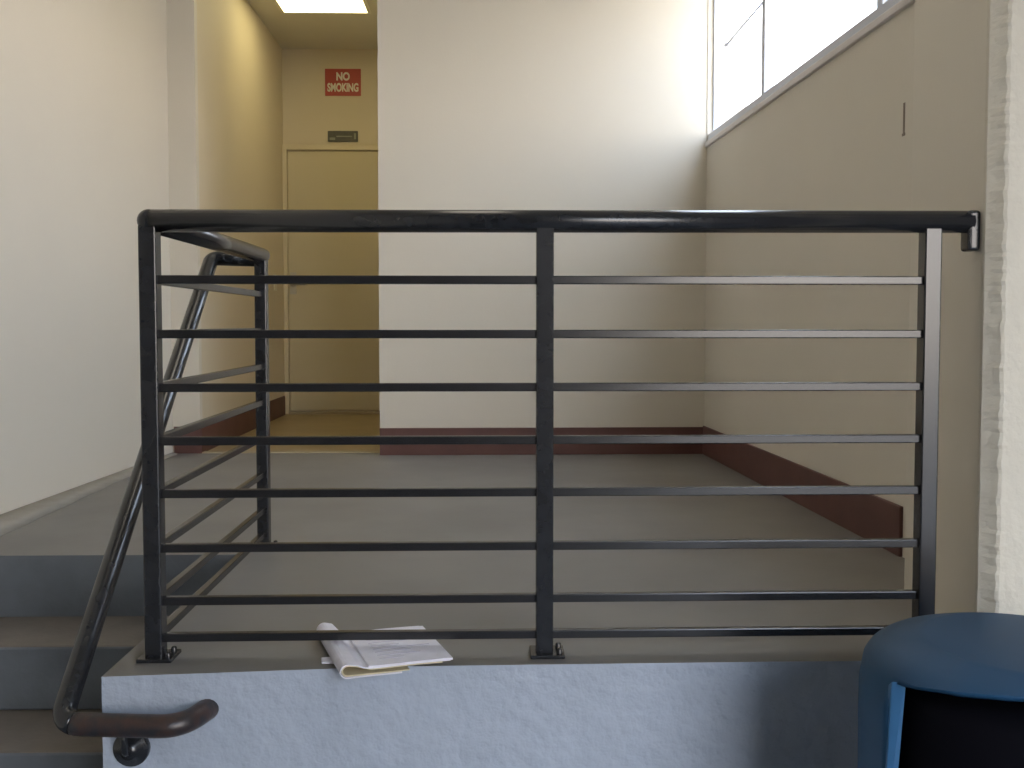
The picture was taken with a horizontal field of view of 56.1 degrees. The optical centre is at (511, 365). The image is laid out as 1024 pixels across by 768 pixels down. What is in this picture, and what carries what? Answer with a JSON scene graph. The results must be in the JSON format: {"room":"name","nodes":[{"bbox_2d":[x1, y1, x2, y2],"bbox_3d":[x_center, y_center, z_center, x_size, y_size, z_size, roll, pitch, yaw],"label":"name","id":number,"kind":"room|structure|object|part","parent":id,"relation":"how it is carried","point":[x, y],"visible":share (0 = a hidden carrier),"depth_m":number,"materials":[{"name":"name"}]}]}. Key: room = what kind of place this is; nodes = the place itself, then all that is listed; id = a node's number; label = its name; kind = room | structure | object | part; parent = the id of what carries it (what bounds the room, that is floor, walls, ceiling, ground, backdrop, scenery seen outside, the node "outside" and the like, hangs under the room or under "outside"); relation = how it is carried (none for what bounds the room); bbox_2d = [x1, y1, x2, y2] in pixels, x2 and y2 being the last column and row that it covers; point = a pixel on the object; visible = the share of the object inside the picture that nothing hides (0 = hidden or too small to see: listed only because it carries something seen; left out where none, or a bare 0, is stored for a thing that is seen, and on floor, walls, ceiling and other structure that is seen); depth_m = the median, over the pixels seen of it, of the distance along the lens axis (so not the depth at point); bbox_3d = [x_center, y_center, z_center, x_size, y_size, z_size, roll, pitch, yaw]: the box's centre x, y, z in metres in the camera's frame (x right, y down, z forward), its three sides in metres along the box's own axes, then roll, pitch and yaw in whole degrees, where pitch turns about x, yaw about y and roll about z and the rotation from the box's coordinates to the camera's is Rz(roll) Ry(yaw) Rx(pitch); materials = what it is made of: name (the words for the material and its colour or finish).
{"room":"stairwell landing","nodes":[
{"label":"stairwell landing","id":0,"kind":"room"},
{"bbox_2d":[0,0,172,513],"bbox_3d":[-1.947,-0.354,1.458,0.365,3.640,7.420,0,3,-1],"label":"wall","id":1,"kind":"structure","parent":0,"point":[84,92],"depth_m":4.07,"materials":[{"name":"beige paint"}]},
{"bbox_2d":[166,0,202,451],"bbox_3d":[-1.764,-0.931,5.169,0.147,2.810,0.047,0,3,-1],"label":"wall","id":2,"kind":"structure","parent":0,"point":[181,15],"depth_m":5.14,"materials":[{"name":"beige paint"}]},
{"bbox_2d":[197,0,284,418],"bbox_3d":[-1.969,-0.880,6.290,0.512,3.010,2.280,0,3,-1],"label":"wall","id":3,"kind":"structure","parent":0,"point":[240,105],"depth_m":6.06,"materials":[{"name":"paint"}]},
{"bbox_2d":[174,396,284,452],"bbox_3d":[-1.775,0.353,6.304,0.149,0.145,2.227,0,3,-1],"label":"baseboard","id":4,"kind":"structure","parent":3,"relation":"attached to","point":[238,425],"depth_m":5.86,"materials":[{"name":"brown wood"}]},
{"bbox_2d":[247,0,377,48],"bbox_3d":[0.773,-2.284,2.569,5.850,0.120,10.000,0,3,-1],"label":"ceiling","id":5,"kind":"structure","parent":0,"point":[290,31],"depth_m":6.86,"materials":[{"name":"paint"}]},
{"bbox_2d":[273,0,370,13],"bbox_3d":[-1.249,-2.376,6.189,0.600,0.012,0.620,0,3,-1],"label":"recessed light","id":6,"kind":"object","parent":5,"relation":"in","point":[285,6],"visible":1,"depth_m":6.36,"materials":[{"name":"beige plastic"}]},
{"bbox_2d":[282,49,379,410],"bbox_3d":[-0.549,-0.934,7.532,3.400,3.010,0.150,0,3,-1],"label":"wall","id":7,"kind":"structure","parent":0,"point":[308,114],"depth_m":7.39,"materials":[{"name":"paint"}]},
{"bbox_2d":[282,144,379,413],"bbox_3d":[-1.264,-0.664,7.417,1.003,2.079,0.075,0,3,-1],"label":"door","id":8,"kind":"structure","parent":7,"relation":"in","point":[346,178],"depth_m":7.44,"materials":[{"name":"beige paint"}]},
{"bbox_3d":[-1.694,-0.640,7.432,0.050,0.170,0.006,0,2,-1],"label":"lock plate","id":9,"kind":"part","parent":8,"relation":"part of","materials":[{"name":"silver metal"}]},
{"bbox_2d":[325,69,360,95],"bbox_3d":[-1.300,-2.181,7.384,0.275,0.206,0.008,0,3,-1],"label":"no smoking sign","id":10,"kind":"object","parent":7,"relation":"attached to","point":[338,82],"visible":1,"depth_m":7.38,"materials":[{"name":"red plastic"}]},
{"bbox_2d":[328,131,357,141],"bbox_3d":[-1.304,-1.769,7.400,0.232,0.083,0.012,0,3,-1],"label":"plaque","id":11,"kind":"object","parent":7,"relation":"attached to","point":[333,136],"visible":1,"depth_m":7.40,"materials":[{"name":"grey metal"}]},
{"bbox_2d":[0,414,911,767],"bbox_3d":[-0.363,0.884,4.733,3.140,0.780,5.607,0,3,-1],"label":"floor","id":12,"kind":"structure","parent":0,"point":[739,701],"depth_m":2.32,"materials":[{"name":"grey paint"}]},
{"bbox_2d":[0,452,177,535],"bbox_3d":[-1.798,0.525,4.047,0.212,0.018,2.290,0,3,-1],"label":"cove","id":13,"kind":"object","parent":12,"relation":"on","point":[14,519],"visible":0.77,"depth_m":3.73,"materials":[{"name":"concrete"}]},
{"bbox_2d":[173,450,379,452],"bbox_3d":[-1.270,0.474,5.235,1.135,0.016,0.057,0,3,-1],"label":"trim","id":14,"kind":"structure","parent":12,"relation":"on","point":[372,451],"depth_m":5.23,"materials":[{"name":"gold metal"}]},
{"bbox_2d":[317,623,452,678],"bbox_3d":[-0.281,0.593,2.042,0.253,0.036,0.262,-1,3,-18],"label":"booklet","id":15,"kind":"object","parent":12,"relation":"on","point":[351,658],"visible":0.8,"depth_m":1.97,"materials":[{"name":"white paper"}]},
{"bbox_2d":[366,640,428,658],"bbox_3d":[-0.242,0.590,2.041,0.120,0.001,0.166,-1,3,-21],"label":"print","id":16,"kind":"object","parent":15,"relation":"on","point":[375,649],"depth_m":2.00,"materials":[{"name":"grey paper"}]},
{"bbox_2d":[53,209,979,766],"bbox_3d":[0.017,0.216,2.439,1.911,1.120,1.205,0,3,-1],"label":"guard railing","id":17,"kind":"object","parent":12,"relation":"on","point":[147,487],"visible":0.91,"depth_m":2.01,"materials":[{"name":"black metal"}]},
{"bbox_3d":[-0.714,0.695,1.881,0.289,0.053,0.099,-1,3,-19],"label":"handrail","id":18,"kind":"part","parent":17,"relation":"part of","materials":[{"name":"black metal"}]},
{"bbox_3d":[-0.746,0.162,1.995,0.036,0.902,0.036,0,2,-1],"label":"post","id":19,"kind":"part","parent":17,"relation":"part of","materials":[{"name":"black metal"}]},
{"bbox_3d":[-0.849,0.181,2.417,0.179,1.022,1.188,0,2,-1],"label":"stair handrail","id":20,"kind":"part","parent":17,"relation":"part of","materials":[{"name":"black metal"}]},
{"bbox_3d":[-0.740,0.603,2.014,0.072,0.019,0.068,0,2,-1],"label":"plate","id":21,"kind":"part","parent":17,"relation":"part of","materials":[{"name":"black paint"}]},
{"bbox_3d":[-0.761,-0.320,2.468,0.048,0.048,1.036,0,3,-2],"label":"handrail","id":22,"kind":"part","parent":17,"relation":"part of","materials":[{"name":"black metal"}]},
{"bbox_3d":[-0.776,0.119,2.988,0.036,0.902,0.036,0,2,-1],"label":"post","id":23,"kind":"part","parent":17,"relation":"part of","materials":[{"name":"black metal"}]},
{"bbox_3d":[0.068,0.161,2.019,0.036,0.902,0.036,0,2,-1],"label":"post","id":24,"kind":"part","parent":17,"relation":"part of","materials":[{"name":"black metal"}]},
{"bbox_3d":[0.074,0.602,2.038,0.072,0.019,0.068,0,2,-1],"label":"plate","id":25,"kind":"part","parent":17,"relation":"part of","materials":[{"name":"black paint"}]},
{"bbox_3d":[0.110,-0.301,1.999,1.714,0.050,0.047,0,3,-2],"label":"handrail","id":26,"kind":"part","parent":17,"relation":"part of","materials":[{"name":"black metal"}]},
{"bbox_3d":[0.882,0.160,2.043,0.036,0.902,0.036,0,2,-1],"label":"post","id":27,"kind":"part","parent":17,"relation":"part of","materials":[{"name":"black metal"}]},
{"bbox_2d":[377,0,747,427],"bbox_3d":[0.248,-0.880,6.284,1.955,3.010,2.380,0,3,-1],"label":"wall","id":28,"kind":"structure","parent":0,"point":[483,104],"depth_m":5.10,"materials":[{"name":"beige paint"}]},
{"bbox_2d":[380,427,702,454],"bbox_3d":[0.166,0.403,5.151,1.744,0.145,0.012,0,3,-2],"label":"baseboard","id":29,"kind":"structure","parent":28,"relation":"attached to","point":[471,449],"depth_m":5.15,"materials":[{"name":"brown wood"}]},
{"bbox_2d":[704,0,914,557],"bbox_3d":[1.197,-0.422,3.813,0.160,3.710,2.682,0,3,-3],"label":"wall","id":30,"kind":"structure","parent":0,"point":[834,140],"depth_m":3.50,"materials":[{"name":"beige paint"}]},
{"bbox_2d":[702,426,902,556],"bbox_3d":[1.100,0.448,4.027,0.012,0.153,2.295,0,3,-3],"label":"baseboard","id":31,"kind":"structure","parent":30,"relation":"attached to","point":[866,516],"depth_m":3.54,"materials":[{"name":"brown wood"}]},
{"bbox_2d":[705,0,914,147],"bbox_3d":[1.141,-1.618,3.837,0.084,1.022,2.518,0,3,-3],"label":"window","id":32,"kind":"structure","parent":30,"relation":"in","point":[886,10],"depth_m":4.22,"materials":[{"name":"silver metal"}]},
{"bbox_3d":[1.090,-1.602,4.520,0.035,0.054,0.525,0,3,-3],"label":"stay arm","id":33,"kind":"part","parent":32,"relation":"part of","materials":[{"name":"silver metal"}]},
{"bbox_2d":[902,103,904,135],"bbox_3d":[1.172,-0.737,2.869,0.004,0.098,0.018,0,3,-3],"label":"trim","id":34,"kind":"structure","parent":30,"relation":"attached to","point":[903,134],"depth_m":2.87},
{"bbox_2d":[904,0,1023,614],"bbox_3d":[2.290,-0.388,2.235,2.632,3.640,0.513,0,3,-1],"label":"wall column","id":35,"kind":"structure","parent":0,"point":[950,132],"depth_m":2.11,"materials":[{"name":"paint"}]},
{"bbox_2d":[974,0,1018,612],"bbox_3d":[1.004,-0.427,1.977,0.037,3.540,0.088,-2,3,-40],"label":"trim","id":36,"kind":"structure","parent":35,"relation":"attached to","point":[1002,73],"depth_m":1.97,"materials":[{"name":"paint"}]},
{"bbox_3d":[0.834,1.477,0.106,5.530,0.100,4.750,0,3,-1],"label":"floor","id":37,"kind":"structure","parent":0,"visible":0},
{"bbox_2d":[0,616,167,767],"bbox_3d":[-1.339,1.048,2.527,1.021,0.545,0.800,0,3,-1],"label":"concrete steps","id":38,"kind":"structure","parent":37,"relation":"on","point":[35,652],"depth_m":2.64,"materials":[{"name":"grey paint"}]},
{"bbox_2d":[857,612,1023,767],"bbox_3d":[0.853,0.906,1.608,0.524,0.908,0.524,0,3,-1],"label":"litter bin","id":39,"kind":"object","parent":37,"relation":"on","point":[942,690],"visible":1,"depth_m":1.52,"materials":[{"name":"blue plastic"}]}
]}

